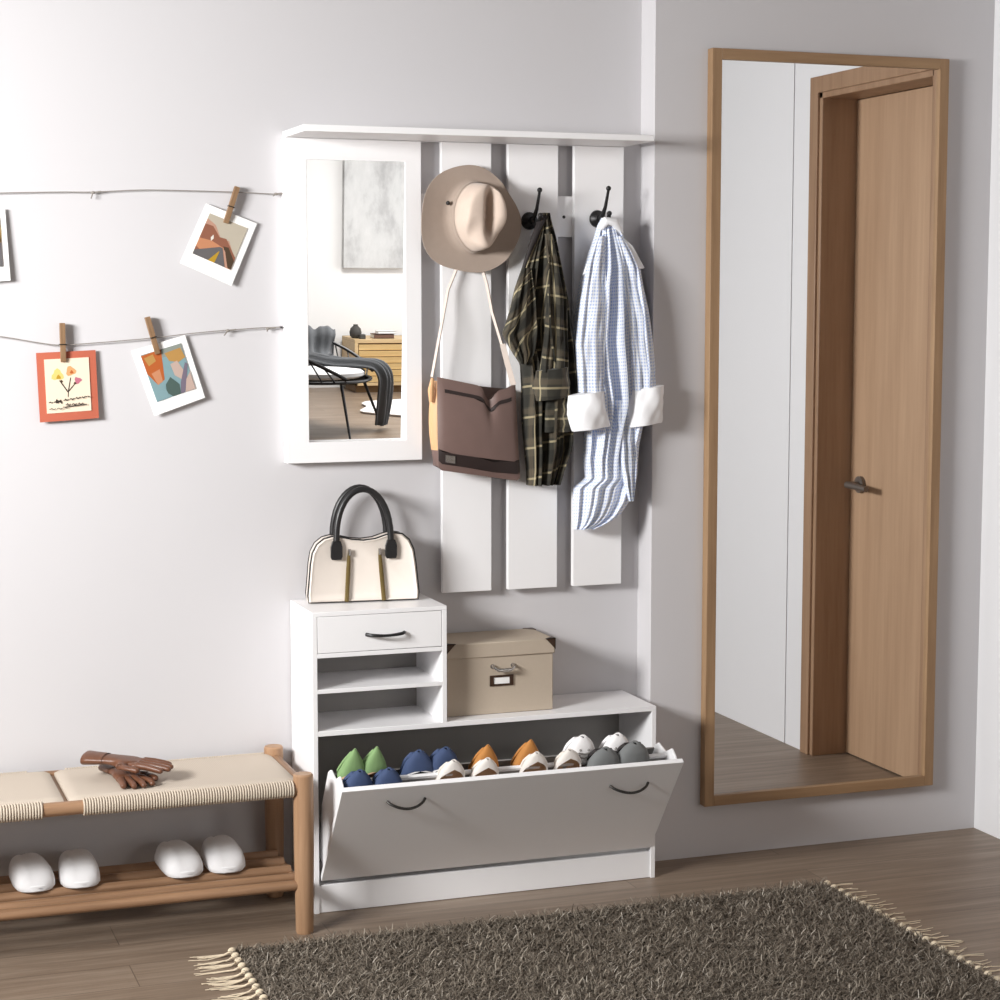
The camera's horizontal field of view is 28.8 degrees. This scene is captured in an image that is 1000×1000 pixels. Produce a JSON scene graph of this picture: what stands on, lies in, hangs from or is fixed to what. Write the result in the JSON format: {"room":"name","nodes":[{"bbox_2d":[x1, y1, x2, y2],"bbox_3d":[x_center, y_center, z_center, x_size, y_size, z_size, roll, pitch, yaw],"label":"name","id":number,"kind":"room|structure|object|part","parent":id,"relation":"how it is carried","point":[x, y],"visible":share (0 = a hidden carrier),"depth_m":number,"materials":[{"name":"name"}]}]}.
{"room":"entryway","nodes":[
{"label":"entryway","id":0,"kind":"room"},
{"bbox_2d":[0,0,641,875],"bbox_3d":[-1.468,-0.362,4.554,3.864,2.750,0.200,-2,6,-20],"label":"wall","id":1,"kind":"structure","parent":0,"point":[152,567],"depth_m":4.73,"materials":[{"name":"paint"}]},
{"bbox_2d":[0,326,281,344],"bbox_3d":[-0.914,-0.390,4.635,0.808,0.043,0.015,-2,6,-20],"label":"twine","id":2,"kind":"object","parent":1,"relation":"attached to","point":[267,328],"visible":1,"depth_m":4.67,"materials":[{"name":"grey fabric"}]},
{"bbox_2d":[59,323,66,361],"bbox_3d":[-1.030,-0.371,4.587,0.017,0.092,0.016,-3,6,-20],"label":"clothespin","id":3,"kind":"object","parent":2,"relation":"attached to","point":[62,334],"visible":1,"depth_m":4.58,"materials":[{"name":"brown wood"}]},
{"bbox_2d":[36,350,98,421],"bbox_3d":[-1.021,-0.269,4.602,0.142,0.169,0.015,-2,6,-20],"label":"photo card","id":4,"kind":"object","parent":2,"relation":"hanging from","point":[67,390],"visible":1,"depth_m":4.60,"materials":[{"name":"paper"}]},
{"bbox_2d":[44,357,90,413],"bbox_3d":[-1.020,-0.271,4.601,0.107,0.132,0.012,-2,6,-20],"label":"picture","id":5,"kind":"object","parent":4,"relation":"attached to","point":[67,385],"depth_m":4.60,"materials":[{"name":"beige paper"}]},
{"bbox_2d":[144,316,159,354],"bbox_3d":[-0.831,-0.393,4.656,0.036,0.091,0.016,-2,6,-20],"label":"clothespin","id":6,"kind":"object","parent":2,"relation":"attached to","point":[148,321],"visible":1,"depth_m":4.65,"materials":[{"name":"brown wood"}]},
{"bbox_2d":[131,335,204,415],"bbox_3d":[-0.797,-0.299,4.682,0.175,0.193,0.010,-2,6,-19],"label":"photo card","id":7,"kind":"object","parent":2,"relation":"hanging from","point":[170,379],"visible":1,"depth_m":4.68,"materials":[{"name":"white paper"}]},
{"bbox_2d":[140,343,195,401],"bbox_3d":[-0.797,-0.306,4.679,0.130,0.140,0.007,-2,6,-19],"label":"picture","id":8,"kind":"object","parent":7,"relation":"attached to","point":[169,375],"depth_m":4.68},
{"bbox_2d":[0,189,282,198],"bbox_3d":[-0.905,-0.723,4.604,0.810,0.025,0.015,-2,6,-20],"label":"twine","id":9,"kind":"object","parent":1,"relation":"attached to","point":[91,192],"visible":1,"depth_m":4.61,"materials":[{"name":"grey fabric"}]},
{"bbox_2d":[0,209,9,280],"bbox_3d":[-1.204,-0.589,4.506,0.135,0.183,0.010,-2,6,-20],"label":"photo card","id":10,"kind":"object","parent":9,"relation":"hanging from","point":[4,257],"visible":1,"depth_m":4.52,"materials":[{"name":"white paper"}]},
{"bbox_2d":[0,230,2,266],"bbox_3d":[-1.204,-0.596,4.504,0.103,0.123,0.006,-2,6,-19],"label":"picture","id":11,"kind":"object","parent":10,"relation":"attached to","point":[1,231],"depth_m":4.52},
{"bbox_3d":[-0.906,-0.723,4.600,0.804,0.023,0.003,-2,6,-20],"label":"cord","id":12,"kind":"part","parent":9,"relation":"part of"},
{"bbox_2d":[180,204,256,285],"bbox_3d":[-0.677,-0.615,4.693,0.190,0.197,0.010,-2,6,-20],"label":"photo card","id":13,"kind":"object","parent":9,"relation":"hanging from","point":[216,249],"visible":1,"depth_m":4.69,"materials":[{"name":"white paper"}]},
{"bbox_2d":[192,214,247,269],"bbox_3d":[-0.674,-0.622,4.692,0.136,0.135,0.007,-2,6,-19],"label":"picture","id":14,"kind":"object","parent":13,"relation":"attached to","point":[217,244],"depth_m":4.69},
{"bbox_2d":[223,186,239,223],"bbox_3d":[-0.646,-0.710,4.690,0.040,0.090,0.016,-2,6,-20],"label":"clothespin","id":15,"kind":"object","parent":9,"relation":"attached to","point":[236,189],"visible":1,"depth_m":4.68,"materials":[{"name":"brown wood"}]},
{"bbox_2d":[281,124,653,592],"bbox_3d":[-0.075,-0.329,4.837,0.894,1.147,0.215,-2,6,-20],"label":"coat rack","id":16,"kind":"object","parent":1,"relation":"attached to","point":[352,198],"visible":0.8,"depth_m":4.85,"materials":[{"name":"white laminate"}]},
{"bbox_3d":[-0.364,-0.490,4.813,0.346,0.790,0.033,-2,6,-20],"label":"mirror panel","id":17,"kind":"part","parent":16,"relation":"part of","materials":[{"name":"white laminate"}]},
{"bbox_2d":[306,159,404,441],"bbox_3d":[-0.357,-0.490,4.814,0.256,0.694,0.027,-2,6,-20],"label":"mirror glass","id":18,"kind":"object","parent":16,"relation":"attached to","point":[355,208],"depth_m":4.81,"materials":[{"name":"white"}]},
{"bbox_2d":[282,124,653,146],"bbox_3d":[-0.073,-0.892,4.780,0.890,0.016,0.215,-2,6,-20],"label":"shelf","id":19,"kind":"object","parent":16,"relation":"attached to","point":[305,135],"depth_m":4.74,"materials":[{"name":"white laminate"}]},
{"bbox_2d":[421,165,520,272],"bbox_3d":[-0.059,-0.696,4.809,0.262,0.266,0.107,-2,6,-20],"label":"hat","id":20,"kind":"object","parent":16,"relation":"hanging from","point":[470,222],"visible":1,"depth_m":4.82,"materials":[{"name":"grey fabric"}]},
{"bbox_3d":[-0.050,-0.699,4.803,0.118,0.172,0.090,-2,6,-20],"label":"crown","id":21,"kind":"part","parent":20,"relation":"part of","materials":[{"name":"fabric"}]},
{"bbox_2d":[428,269,519,480],"bbox_3d":[-0.069,-0.356,4.870,0.238,0.620,0.074,-2,6,-20],"label":"bag","id":22,"kind":"object","parent":16,"relation":"hanging from","point":[473,429],"visible":1,"depth_m":4.86,"materials":[{"name":"brown leather"}]},
{"bbox_3d":[0.035,-0.721,4.943,0.580,0.103,0.016,-2,6,-20],"label":"rail","id":23,"kind":"part","parent":16,"relation":"part of","materials":[{"name":"white laminate"}]},
{"bbox_2d":[502,213,577,485],"bbox_3d":[0.098,-0.378,4.906,0.213,0.686,0.115,-2,6,-20],"label":"plaid shirt","id":24,"kind":"object","parent":16,"relation":"hanging from","point":[537,331],"visible":0.99,"depth_m":4.88,"materials":[{"name":"fabric"}]},
{"bbox_2d":[567,217,663,529],"bbox_3d":[0.284,-0.321,4.975,0.274,0.795,0.129,-2,6,-20],"label":"shirt","id":25,"kind":"object","parent":16,"relation":"hanging from","point":[619,395],"visible":1,"depth_m":4.95,"materials":[{"name":"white fabric"}]},
{"bbox_2d":[0,828,999,999],"bbox_3d":[2.723,1.514,0.196,8.700,0.100,11.550,-2,6,-20],"label":"floor","id":26,"kind":"structure","parent":0,"point":[948,881],"depth_m":4.73,"materials":[{"name":"brown wood"}]},
{"bbox_2d":[0,744,313,934],"bbox_3d":[-1.021,0.832,4.524,1.131,0.381,0.349,-2,6,-20],"label":"bench","id":27,"kind":"object","parent":26,"relation":"on","point":[266,776],"visible":0.85,"depth_m":4.53,"materials":[{"name":"brown wood"}]},
{"bbox_2d":[9,853,54,892],"bbox_3d":[-1.104,0.864,4.568,0.093,0.060,0.200,-3,6,-24],"label":"slipper","id":28,"kind":"object","parent":27,"relation":"on","point":[28,872],"visible":1,"depth_m":4.50,"materials":[{"name":"white fabric"}]},
{"bbox_3d":[-1.273,0.675,4.417,0.524,0.023,0.290,-2,6,-20],"label":"woven seat","id":29,"kind":"part","parent":27,"relation":"part of","materials":[{"name":"beige wicker"}]},
{"bbox_3d":[-1.021,0.679,4.508,0.020,0.020,0.302,-2,6,-20],"label":"cross rail","id":30,"kind":"part","parent":27,"relation":"part of","materials":[{"name":"brown wood"}]},
{"bbox_2d":[58,848,99,888],"bbox_3d":[-0.999,0.860,4.603,0.093,0.060,0.200,-2,6,-18],"label":"slipper","id":31,"kind":"object","parent":27,"relation":"on","point":[77,868],"visible":1,"depth_m":4.53,"materials":[{"name":"white fabric"}]},
{"bbox_3d":[-1.072,0.662,4.650,1.084,0.032,0.032,-2,6,-20],"label":"seat rail","id":32,"kind":"part","parent":27,"relation":"part of","materials":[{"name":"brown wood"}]},
{"bbox_2d":[80,750,173,773],"bbox_3d":[-0.867,0.610,4.537,0.216,0.034,0.101,1,6,13],"label":"glove","id":33,"kind":"object","parent":27,"relation":"on","point":[133,764],"visible":1,"depth_m":4.53,"materials":[{"name":"brown leather"}]},
{"bbox_2d":[98,765,158,788],"bbox_3d":[-0.860,0.639,4.541,0.101,0.028,0.204,-3,7,-28],"label":"glove","id":34,"kind":"object","parent":27,"relation":"on","point":[122,777],"visible":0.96,"depth_m":4.50,"materials":[{"name":"brown leather"}]},
{"bbox_3d":[-0.970,0.691,4.367,1.084,0.032,0.032,-2,6,-20],"label":"seat rail","id":35,"kind":"part","parent":27,"relation":"part of","materials":[{"name":"brown wood"}]},
{"bbox_3d":[-0.768,0.657,4.597,0.524,0.023,0.290,-2,6,-20],"label":"woven seat","id":36,"kind":"part","parent":27,"relation":"part of","materials":[{"name":"beige wicker"}]},
{"bbox_2d":[154,839,202,877],"bbox_3d":[-0.778,0.852,4.680,0.093,0.060,0.200,-3,6,-25],"label":"slipper","id":37,"kind":"object","parent":27,"relation":"on","point":[177,858],"visible":1,"depth_m":4.61,"materials":[{"name":"white fabric"}]},
{"bbox_2d":[201,835,244,873],"bbox_3d":[-0.676,0.848,4.720,0.093,0.060,0.200,-2,6,-19],"label":"slipper","id":38,"kind":"object","parent":27,"relation":"on","point":[221,854],"visible":1,"depth_m":4.65,"materials":[{"name":"white fabric"}]},
{"bbox_3d":[-0.561,0.799,4.847,0.047,0.381,0.047,-2,6,-20],"label":"leg","id":39,"kind":"part","parent":27,"relation":"part of","materials":[{"name":"brown wood"}]},
{"bbox_3d":[-0.510,0.658,4.690,0.033,0.033,0.302,-2,6,-20],"label":"rail","id":40,"kind":"part","parent":27,"relation":"part of","materials":[{"name":"brown wood"}]},
{"bbox_3d":[-0.459,0.828,4.564,0.047,0.381,0.047,-2,6,-20],"label":"leg","id":41,"kind":"part","parent":27,"relation":"part of","materials":[{"name":"brown wood"}]},
{"bbox_2d":[290,593,683,913],"bbox_3d":[-0.028,0.620,4.840,0.900,0.738,0.417,-2,6,-20],"label":"cabinet","id":42,"kind":"object","parent":26,"relation":"on","point":[366,675],"visible":0.97,"depth_m":4.79,"materials":[{"name":"white laminate"}]},
{"bbox_3d":[-0.479,0.631,4.785,0.012,0.728,0.219,-2,6,-20],"label":"panel","id":43,"kind":"part","parent":42,"relation":"part of","materials":[{"name":"white laminate"}]},
{"bbox_2d":[337,748,364,779],"bbox_3d":[-0.373,0.682,4.664,0.072,0.207,0.152,-3,7,-29],"label":"pump","id":44,"kind":"object","parent":42,"relation":"in","point":[353,761],"visible":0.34,"depth_m":4.59,"materials":[{"name":"green fabric"}]},
{"bbox_2d":[342,769,372,787],"bbox_3d":[-0.349,0.729,4.630,0.082,0.210,0.150,-2,6,-15],"label":"shoe","id":45,"kind":"object","parent":42,"relation":"in","point":[357,778],"visible":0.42,"depth_m":4.55,"materials":[{"name":"blue fabric"}]},
{"bbox_2d":[305,484,419,602],"bbox_3d":[-0.341,0.106,4.821,0.282,0.287,0.084,-1,6,-11],"label":"handbag","id":46,"kind":"object","parent":42,"relation":"on","point":[382,566],"visible":1,"depth_m":4.80,"materials":[{"name":"beige leather"}]},
{"bbox_3d":[-0.349,0.027,4.840,0.152,0.134,0.022,-1,6,-14],"label":"handle","id":47,"kind":"part","parent":46,"relation":"part of","materials":[{"name":"black leather"}]},
{"bbox_3d":[-0.336,0.033,4.786,0.152,0.134,0.022,-1,6,-14],"label":"handle","id":48,"kind":"part","parent":46,"relation":"part of","materials":[{"name":"black leather"}]},
{"bbox_3d":[-0.326,0.258,4.802,0.338,0.010,0.219,-2,6,-20],"label":"panel","id":49,"kind":"part","parent":42,"relation":"part of","materials":[{"name":"white laminate"}]},
{"bbox_2d":[363,746,386,777],"bbox_3d":[-0.325,0.680,4.680,0.072,0.207,0.152,-3,7,-30],"label":"pump","id":50,"kind":"object","parent":42,"relation":"in","point":[374,761],"visible":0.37,"depth_m":4.61,"materials":[{"name":"green fabric"}]},
{"bbox_2d":[317,666,441,693],"bbox_3d":[-0.325,0.445,4.818,0.314,0.010,0.213,-2,6,-20],"label":"shelf","id":51,"kind":"object","parent":42,"relation":"attached to","point":[330,679],"depth_m":4.81,"materials":[{"name":"white laminate"}]},
{"bbox_2d":[317,646,441,658],"bbox_3d":[-0.325,0.359,4.809,0.314,0.010,0.213,-2,6,-20],"label":"shelf","id":52,"kind":"object","parent":42,"relation":"attached to","point":[322,651],"depth_m":4.70,"materials":[{"name":"white laminate"}]},
{"bbox_3d":[-0.324,0.309,4.801,0.311,0.088,0.207,-2,6,-20],"label":"drawer","id":53,"kind":"part","parent":42,"relation":"part of","materials":[{"name":"white laminate"}]},
{"bbox_3d":[-0.274,0.324,4.697,0.103,0.010,0.026,-2,6,-20],"label":"handle","id":54,"kind":"part","parent":42,"relation":"part of","materials":[{"name":"black metal"}]},
{"bbox_2d":[372,767,402,784],"bbox_3d":[-0.278,0.727,4.655,0.081,0.210,0.150,-1,6,-12],"label":"shoe","id":55,"kind":"object","parent":42,"relation":"in","point":[389,775],"visible":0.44,"depth_m":4.58,"materials":[{"name":"blue fabric"}]},
{"bbox_3d":[-0.217,0.715,4.577,0.099,0.022,0.028,-2,6,-20],"label":"handle","id":56,"kind":"part","parent":42,"relation":"part of","materials":[{"name":"metal"}]},
{"bbox_2d":[399,749,432,774],"bbox_3d":[-0.206,0.695,4.714,0.081,0.214,0.145,-1,6,-10],"label":"shoe","id":57,"kind":"object","parent":42,"relation":"in","point":[417,762],"visible":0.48,"depth_m":4.64,"materials":[{"name":"blue fabric"}]},
{"bbox_3d":[-0.172,0.397,4.871,0.012,0.278,0.219,-2,6,-20],"label":"panel","id":58,"kind":"part","parent":42,"relation":"part of","materials":[{"name":"white laminate"}]},
{"bbox_2d":[426,746,458,772],"bbox_3d":[-0.150,0.691,4.734,0.081,0.214,0.144,-2,6,-15],"label":"shoe","id":59,"kind":"object","parent":42,"relation":"in","point":[438,757],"visible":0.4,"depth_m":4.66,"materials":[{"name":"blue fabric"}]},
{"bbox_2d":[435,759,464,779],"bbox_3d":[-0.144,0.710,4.708,0.073,0.200,0.158,-4,7,-31],"label":"shoe","id":60,"kind":"object","parent":42,"relation":"in","point":[454,767],"visible":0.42,"depth_m":4.64,"materials":[{"name":"white fabric"}]},
{"bbox_3d":[-0.098,0.568,5.030,0.876,0.652,0.005,-2,6,-20],"label":"panel","id":61,"kind":"part","parent":42,"relation":"part of","materials":[{"name":"white wood"}]},
{"bbox_2d":[468,744,498,768],"bbox_3d":[-0.047,0.690,4.784,0.076,0.215,0.159,-1,6,-11],"label":"leather shoe","id":62,"kind":"object","parent":42,"relation":"in","point":[487,751],"visible":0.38,"depth_m":4.71,"materials":[{"name":"orange leather"}]},
{"bbox_2d":[469,757,498,776],"bbox_3d":[-0.064,0.709,4.737,0.073,0.200,0.158,-4,7,-31],"label":"shoe","id":63,"kind":"object","parent":42,"relation":"in","point":[487,766],"visible":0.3,"depth_m":4.67,"materials":[{"name":"white fabric"}]},
{"bbox_2d":[447,628,555,716],"bbox_3d":[-0.022,0.437,4.940,0.292,0.184,0.183,-2,6,-20],"label":"storage box","id":64,"kind":"object","parent":42,"relation":"on","point":[497,671],"visible":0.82,"depth_m":4.88,"materials":[{"name":"beige cardboard"}]},
{"bbox_3d":[-0.025,0.365,4.941,0.290,0.038,0.164,-2,6,-20],"label":"lid","id":65,"kind":"part","parent":64,"relation":"part of","materials":[{"name":"beige cardboard"}]},
{"bbox_3d":[0.010,0.419,4.864,0.066,0.019,0.022,-2,6,-20],"label":"handle","id":66,"kind":"part","parent":64,"relation":"part of","materials":[{"name":"silver metal"}]},
{"bbox_3d":[0.009,0.780,4.759,0.869,0.275,0.208,-2,6,-20],"label":"tilt door","id":67,"kind":"part","parent":42,"relation":"part of","materials":[{"name":"white laminate"}]},
{"bbox_2d":[510,739,538,765],"bbox_3d":[0.055,0.683,4.821,0.076,0.215,0.159,-1,6,-12],"label":"leather shoe","id":68,"kind":"object","parent":42,"relation":"in","point":[529,747],"visible":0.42,"depth_m":4.74,"materials":[{"name":"orange leather"}]},
{"bbox_2d":[519,751,547,772],"bbox_3d":[0.070,0.700,4.785,0.073,0.200,0.157,-1,6,-12],"label":"shoe","id":69,"kind":"object","parent":42,"relation":"in","point":[535,759],"visible":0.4,"depth_m":4.71,"materials":[{"name":"white fabric"}]},
{"bbox_2d":[553,748,580,769],"bbox_3d":[0.156,0.696,4.815,0.073,0.200,0.158,-1,6,-9],"label":"shoe","id":70,"kind":"object","parent":42,"relation":"in","point":[568,756],"visible":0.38,"depth_m":4.74,"materials":[{"name":"white fabric"}]},
{"bbox_2d":[563,734,594,761],"bbox_3d":[0.173,0.683,4.849,0.084,0.225,0.158,-3,7,-31],"label":"sneaker","id":71,"kind":"object","parent":42,"relation":"in","point":[583,745],"visible":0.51,"depth_m":4.78,"materials":[{"name":"white fabric"}]},
{"bbox_2d":[585,746,619,766],"bbox_3d":[0.239,0.705,4.837,0.092,0.217,0.160,-1,6,-14],"label":"clog","id":72,"kind":"object","parent":42,"relation":"in","point":[605,755],"visible":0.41,"depth_m":4.76,"materials":[{"name":"grey rubber"}]},
{"bbox_2d":[599,732,627,753],"bbox_3d":[0.276,0.681,4.886,0.084,0.224,0.158,-1,6,-11],"label":"sneaker","id":73,"kind":"object","parent":42,"relation":"in","point":[614,741],"visible":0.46,"depth_m":4.81,"materials":[{"name":"white fabric"}]},
{"bbox_3d":[0.322,0.709,4.782,0.106,0.022,0.028,-2,6,-20],"label":"handle","id":74,"kind":"part","parent":42,"relation":"part of","materials":[{"name":"metal"}]},
{"bbox_2d":[617,740,649,763],"bbox_3d":[0.313,0.694,4.862,0.092,0.217,0.160,-1,6,-13],"label":"clog","id":75,"kind":"object","parent":42,"relation":"in","point":[633,751],"visible":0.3,"depth_m":4.78,"materials":[{"name":"grey rubber"}]},
{"bbox_3d":[0.356,0.746,5.098,0.012,0.436,0.219,-2,6,-20],"label":"panel","id":76,"kind":"part","parent":42,"relation":"part of","materials":[{"name":"white laminate"}]},
{"bbox_2d":[189,877,999,999],"bbox_3d":[0.264,1.040,4.219,1.722,0.028,1.032,-2,6,-20],"label":"rug","id":77,"kind":"object","parent":26,"relation":"on","point":[802,942],"visible":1,"depth_m":4.36,"materials":[{"name":"carpet"}]},
{"bbox_2d":[637,0,994,860],"bbox_3d":[0.959,-0.445,5.373,1.302,2.750,0.288,-2,6,-20],"label":"wall","id":78,"kind":"structure","parent":0,"point":[678,35],"depth_m":5.16,"materials":[{"name":"paint"}]},
{"bbox_2d":[700,48,948,806],"bbox_3d":[0.867,-0.183,5.197,0.699,1.978,0.030,-2,6,-20],"label":"wall mirror","id":79,"kind":"object","parent":78,"relation":"attached to","point":[826,189],"visible":1,"depth_m":5.19,"materials":[{"name":"brown wood"}]},
{"bbox_3d":[1.937,-0.306,4.005,0.188,2.750,3.062,-2,6,-20],"label":"wall","id":80,"kind":"structure","parent":0,"visible":0},
{"bbox_2d":[974,0,999,838],"bbox_3d":[1.510,-0.397,4.896,0.012,2.750,0.987,-2,6,-20],"label":"trim","id":81,"kind":"structure","parent":80,"relation":"attached to","point":[987,774],"depth_m":5.37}
]}

